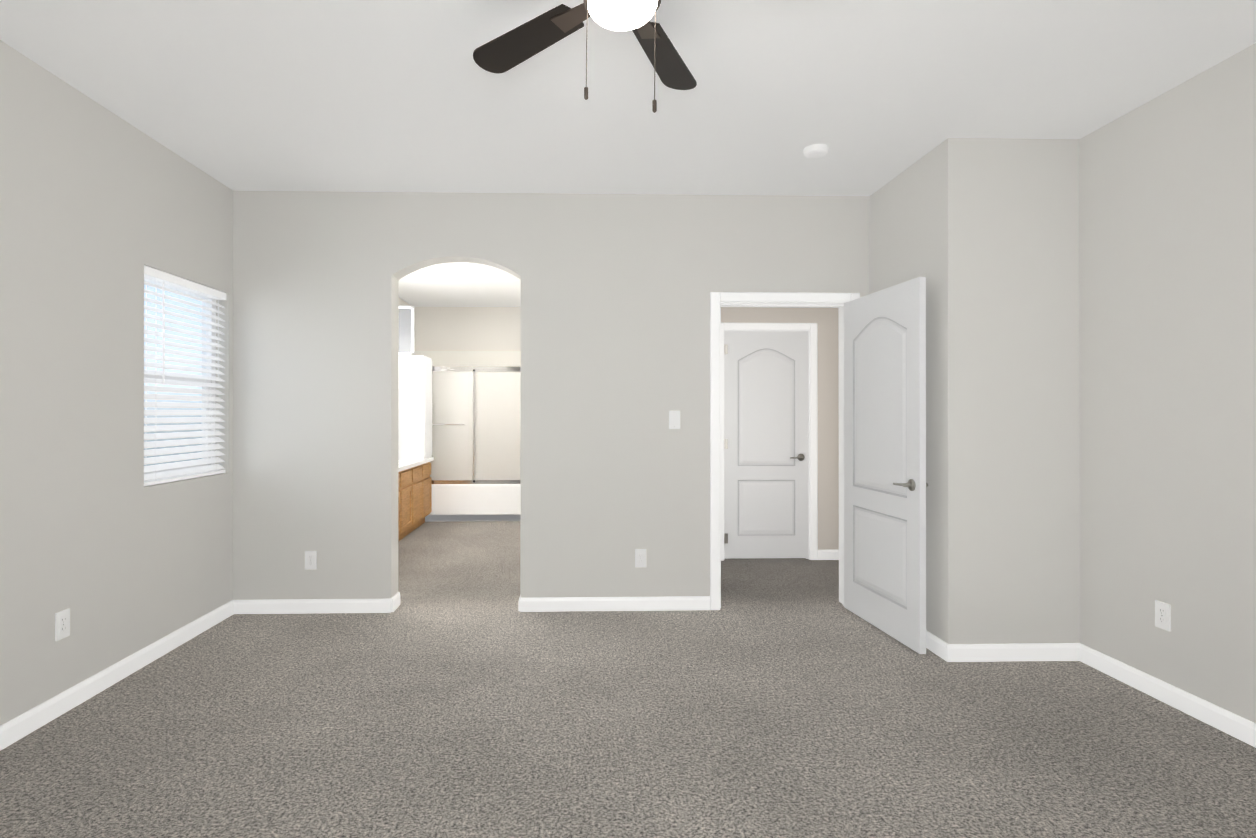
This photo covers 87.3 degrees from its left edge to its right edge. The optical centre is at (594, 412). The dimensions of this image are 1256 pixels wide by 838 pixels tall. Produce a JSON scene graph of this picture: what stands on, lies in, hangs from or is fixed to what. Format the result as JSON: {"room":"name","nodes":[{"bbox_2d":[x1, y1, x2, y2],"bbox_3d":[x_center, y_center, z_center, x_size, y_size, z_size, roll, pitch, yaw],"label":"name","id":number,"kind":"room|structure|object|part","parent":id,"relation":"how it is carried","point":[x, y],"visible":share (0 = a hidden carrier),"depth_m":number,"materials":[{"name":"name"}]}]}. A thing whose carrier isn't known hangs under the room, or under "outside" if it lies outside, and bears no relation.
{"room":"empty bedroom","nodes":[
{"label":"empty bedroom","id":0,"kind":"room"},
{"bbox_2d":[0,40,232,725],"bbox_3d":[-2.430,-0.068,3.944,0.160,2.760,10.320,0,0,-2],"label":"wall","id":1,"kind":"structure","parent":0,"point":[101,206],"depth_m":3.03,"materials":[{"name":"paint"}]},
{"bbox_2d":[55,609,69,640],"bbox_3d":[-2.317,0.926,2.865,0.008,0.118,0.073,0,0,-2],"label":"electrical outlet","id":2,"kind":"object","parent":1,"relation":"attached to","point":[62,624],"visible":1,"depth_m":2.86,"materials":[{"name":"white plastic"}]},
{"bbox_2d":[0,600,235,750],"bbox_3d":[-2.281,1.265,1.616,0.013,0.088,5.343,0,0,-2],"label":"baseboard","id":3,"kind":"structure","parent":1,"relation":"attached to","point":[53,708],"depth_m":3.10,"materials":[{"name":"white wood"}]},
{"bbox_2d":[144,277,214,480],"bbox_3d":[-2.465,-0.188,3.822,0.065,1.160,0.831,0,0,-2],"label":"window","id":4,"kind":"structure","parent":1,"relation":"in","point":[205,304],"depth_m":4.09,"materials":[{"name":"white plastic"}]},
{"bbox_2d":[144,265,225,485],"bbox_3d":[-2.387,-0.189,3.824,0.070,1.154,0.819,0,0,-2],"label":"window blinds","id":5,"kind":"object","parent":4,"relation":"attached to","point":[169,279],"visible":0.85,"depth_m":3.79,"materials":[{"name":"white plastic"}]},
{"bbox_2d":[399,298,411,305],"bbox_3d":[-2.418,-0.064,6.707,0.009,2.760,4.474,0,0,-2],"label":"wall","id":6,"kind":"structure","parent":0,"point":[402,302],"depth_m":8.44,"materials":[{"name":"paint"}]},
{"bbox_2d":[414,306,520,350],"bbox_3d":[-1.435,-0.060,9.052,2.101,2.760,0.160,0,0,-2],"label":"wall","id":7,"kind":"structure","parent":0,"point":[446,328],"depth_m":8.97,"materials":[{"name":"paint"}]},
{"bbox_2d":[233,190,868,609],"bbox_3d":[-0.262,-0.067,4.430,4.201,2.760,0.170,0,0,-2],"label":"wall","id":8,"kind":"structure","parent":0,"point":[615,336],"depth_m":4.34,"materials":[{"name":"paint"}]},
{"bbox_2d":[305,551,316,568],"bbox_3d":[-1.856,0.968,4.296,0.073,0.118,0.008,0,0,-2],"label":"electrical outlet","id":9,"kind":"object","parent":8,"relation":"attached to","point":[310,559],"visible":1,"depth_m":4.29,"materials":[{"name":"white plastic"}]},
{"bbox_2d":[236,596,395,613],"bbox_3d":[-1.826,1.269,4.295,1.009,0.088,0.013,0,0,-2],"label":"baseboard","id":10,"kind":"structure","parent":8,"relation":"attached to","point":[298,606],"depth_m":4.29,"materials":[{"name":"white wood"}]},
{"bbox_2d":[519,596,709,611],"bbox_3d":[0.132,1.269,4.347,1.269,0.088,0.013,0,0,-2],"label":"baseboard","id":11,"kind":"structure","parent":8,"relation":"attached to","point":[701,602],"depth_m":4.34,"materials":[{"name":"white wood"}]},
{"bbox_2d":[635,549,645,566],"bbox_3d":[0.306,0.968,4.354,0.073,0.118,0.008,0,0,-2],"label":"electrical outlet","id":12,"kind":"object","parent":8,"relation":"attached to","point":[640,557],"visible":1,"depth_m":4.35,"materials":[{"name":"white plastic"}]},
{"bbox_2d":[669,411,679,428],"bbox_3d":[0.531,0.051,4.360,0.073,0.118,0.010,0,0,-2],"label":"light switch","id":13,"kind":"object","parent":8,"relation":"attached to","point":[674,419],"visible":1,"depth_m":4.36,"materials":[{"name":"white plastic"}]},
{"bbox_2d":[710,292,859,609],"bbox_3d":[1.266,0.259,4.470,1.000,2.108,0.204,0,0,-2],"label":"door frame","id":14,"kind":"structure","parent":8,"relation":"attached to","point":[716,298],"depth_m":4.36,"materials":[{"name":"white wood"}]},
{"bbox_2d":[844,277,927,653],"bbox_3d":[1.721,0.287,3.961,0.147,2.025,0.864,0,0,-6],"label":"bedroom door","id":15,"kind":"structure","parent":8,"relation":"in","point":[885,484],"depth_m":3.85,"materials":[{"name":"white wood"}]},
{"bbox_3d":[1.707,0.399,3.635,0.056,0.066,0.145,0,0,-6],"label":"lever","id":16,"kind":"part","parent":15,"relation":"part of","materials":[{"name":"silver metal"}]},
{"bbox_2d":[0,521,1255,837],"bbox_3d":[0.102,1.342,4.009,5.226,0.060,10.320,0,0,-2],"label":"floor","id":17,"kind":"structure","parent":0,"point":[456,693],"depth_m":2.67,"materials":[{"name":"carpet"}]},
{"bbox_2d":[398,462,431,540],"bbox_3d":[-2.159,0.946,6.485,0.493,0.740,2.770,0,0,-2],"label":"bathroom vanity","id":18,"kind":"object","parent":17,"relation":"on","point":[414,484],"depth_m":7.05,"materials":[{"name":"brown wood"}]},
{"bbox_2d":[398,458,433,469],"bbox_3d":[-2.149,0.556,6.486,0.514,0.040,2.790,0,0,-2],"label":"countertop","id":19,"kind":"structure","parent":18,"relation":"on","point":[403,463],"depth_m":7.15,"materials":[{"name":"white stone"}]},
{"bbox_3d":[-2.253,-0.927,7.486,0.359,0.510,0.030,0,0,-2],"label":"tower panel","id":20,"kind":"part","parent":19,"relation":"part of","materials":[{"name":"grey glass"}]},
{"bbox_3d":[-2.243,-0.927,7.466,0.379,0.560,0.010,0,0,-2],"label":"tower panel frame","id":21,"kind":"part","parent":19,"relation":"part of","materials":[{"name":"white"}]},
{"bbox_2d":[399,351,520,521],"bbox_3d":[-1.494,0.244,8.432,1.926,2.150,1.070,0,0,-2],"label":"bathtub","id":22,"kind":"object","parent":17,"relation":"on","point":[475,475],"visible":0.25,"depth_m":7.94,"materials":[{"name":"white"}]},
{"bbox_3d":[-1.482,0.166,7.955,1.826,1.315,0.028,0,0,-2],"label":"door glass","id":23,"kind":"part","parent":22,"relation":"part of","materials":[{"name":"white"}]},
{"bbox_3d":[-1.481,0.158,7.937,1.906,1.420,0.080,0,0,-2],"label":"door frame","id":24,"kind":"part","parent":22,"relation":"part of","materials":[{"name":"silver metal"}]},
{"bbox_2d":[0,0,1255,306],"bbox_3d":[0.102,-1.488,4.013,5.226,0.080,10.320,0,0,-2],"label":"ceiling","id":25,"kind":"structure","parent":0,"point":[342,94],"depth_m":2.92,"materials":[{"name":"paint"}]},
{"bbox_2d":[473,0,696,112],"bbox_3d":[0.118,-1.166,1.940,1.256,0.570,1.268,0,0,-2],"label":"fan","id":26,"kind":"object","parent":25,"relation":"hanging from","point":[509,50],"visible":1,"depth_m":2.19,"materials":[{"name":"black wood"}]},
{"bbox_2d":[803,144,828,157],"bbox_3d":[1.216,-1.429,3.613,0.132,0.038,0.132,0,0,-2],"label":"smoke detector","id":27,"kind":"object","parent":25,"relation":"attached to","point":[815,151],"visible":1,"depth_m":3.58,"materials":[{"name":"white plastic"}]},
{"bbox_2d":[721,307,838,549],"bbox_3d":[1.102,-0.065,5.919,2.804,2.760,0.160,0,0,-2],"label":"wall","id":28,"kind":"structure","parent":0,"point":[826,319],"depth_m":5.86,"materials":[{"name":"paint"}]},
{"bbox_2d":[724,331,808,558],"bbox_3d":[1.528,0.290,5.877,0.762,2.025,0.147,0,0,-2],"label":"hall door","id":29,"kind":"structure","parent":28,"relation":"in","point":[766,444],"depth_m":5.86,"materials":[{"name":"white wood"}]},
{"bbox_3d":[1.801,0.402,5.839,0.145,0.066,0.056,0,0,-2],"label":"lever","id":30,"kind":"part","parent":29,"relation":"part of","materials":[{"name":"silver metal"}]},
{"bbox_2d":[721,323,816,560],"bbox_3d":[1.530,0.261,5.921,0.898,2.108,0.177,0,0,-2],"label":"door frame","id":31,"kind":"structure","parent":28,"relation":"attached to","point":[812,327],"depth_m":5.84,"materials":[{"name":"white wood"}]},
{"bbox_2d":[817,550,838,559],"bbox_3d":[2.223,1.271,5.860,0.478,0.088,0.013,0,0,-2],"label":"baseboard","id":32,"kind":"structure","parent":28,"relation":"attached to","point":[827,554],"depth_m":5.84,"materials":[{"name":"white wood"}]},
{"bbox_2d":[869,138,1079,643],"bbox_3d":[2.203,-0.068,4.028,0.705,2.760,1.105,0,0,-2],"label":"wall bump-out","id":33,"kind":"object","parent":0,"point":[981,235],"visible":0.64,"depth_m":3.48,"materials":[{"name":"paint"}]},
{"bbox_2d":[926,631,955,661],"bbox_3d":[1.838,1.268,3.924,0.031,0.088,0.948,0,0,-2],"label":"baseboard","id":34,"kind":"structure","parent":33,"relation":"attached to","point":[947,652],"depth_m":3.52,"materials":[{"name":"white wood"}]},
{"bbox_2d":[956,643,1079,661],"bbox_3d":[2.224,1.268,3.467,0.660,0.088,0.013,0,0,-2],"label":"baseboard","id":35,"kind":"structure","parent":33,"relation":"attached to","point":[1040,651],"depth_m":3.46,"materials":[{"name":"white wood"}]},
{"bbox_2d":[1079,43,1255,723],"bbox_3d":[2.676,-0.070,2.479,0.160,2.760,7.120,0,0,-2],"label":"wall","id":36,"kind":"structure","parent":0,"point":[1167,325],"depth_m":2.93,"materials":[{"name":"paint"}]},
{"bbox_2d":[1155,600,1170,630],"bbox_3d":[2.579,0.924,2.985,0.008,0.118,0.073,0,0,-2],"label":"electrical outlet","id":37,"kind":"object","parent":36,"relation":"attached to","point":[1162,615],"visible":1,"depth_m":2.98,"materials":[{"name":"white plastic"}]},
{"bbox_2d":[1080,643,1255,747],"bbox_3d":[2.621,1.264,1.294,0.013,0.088,4.378,0,0,-2],"label":"baseboard","id":38,"kind":"structure","parent":36,"relation":"attached to","point":[1232,724],"depth_m":2.92,"materials":[{"name":"white wood"}]},
{"label":"outside","id":39,"kind":"structure","parent":0,"visible":0},
{"bbox_2d":[144,284,201,465],"bbox_3d":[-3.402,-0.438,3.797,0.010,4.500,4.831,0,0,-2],"label":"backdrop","id":40,"kind":"structure","parent":39,"point":[168,301],"depth_m":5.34,"materials":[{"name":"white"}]}
]}

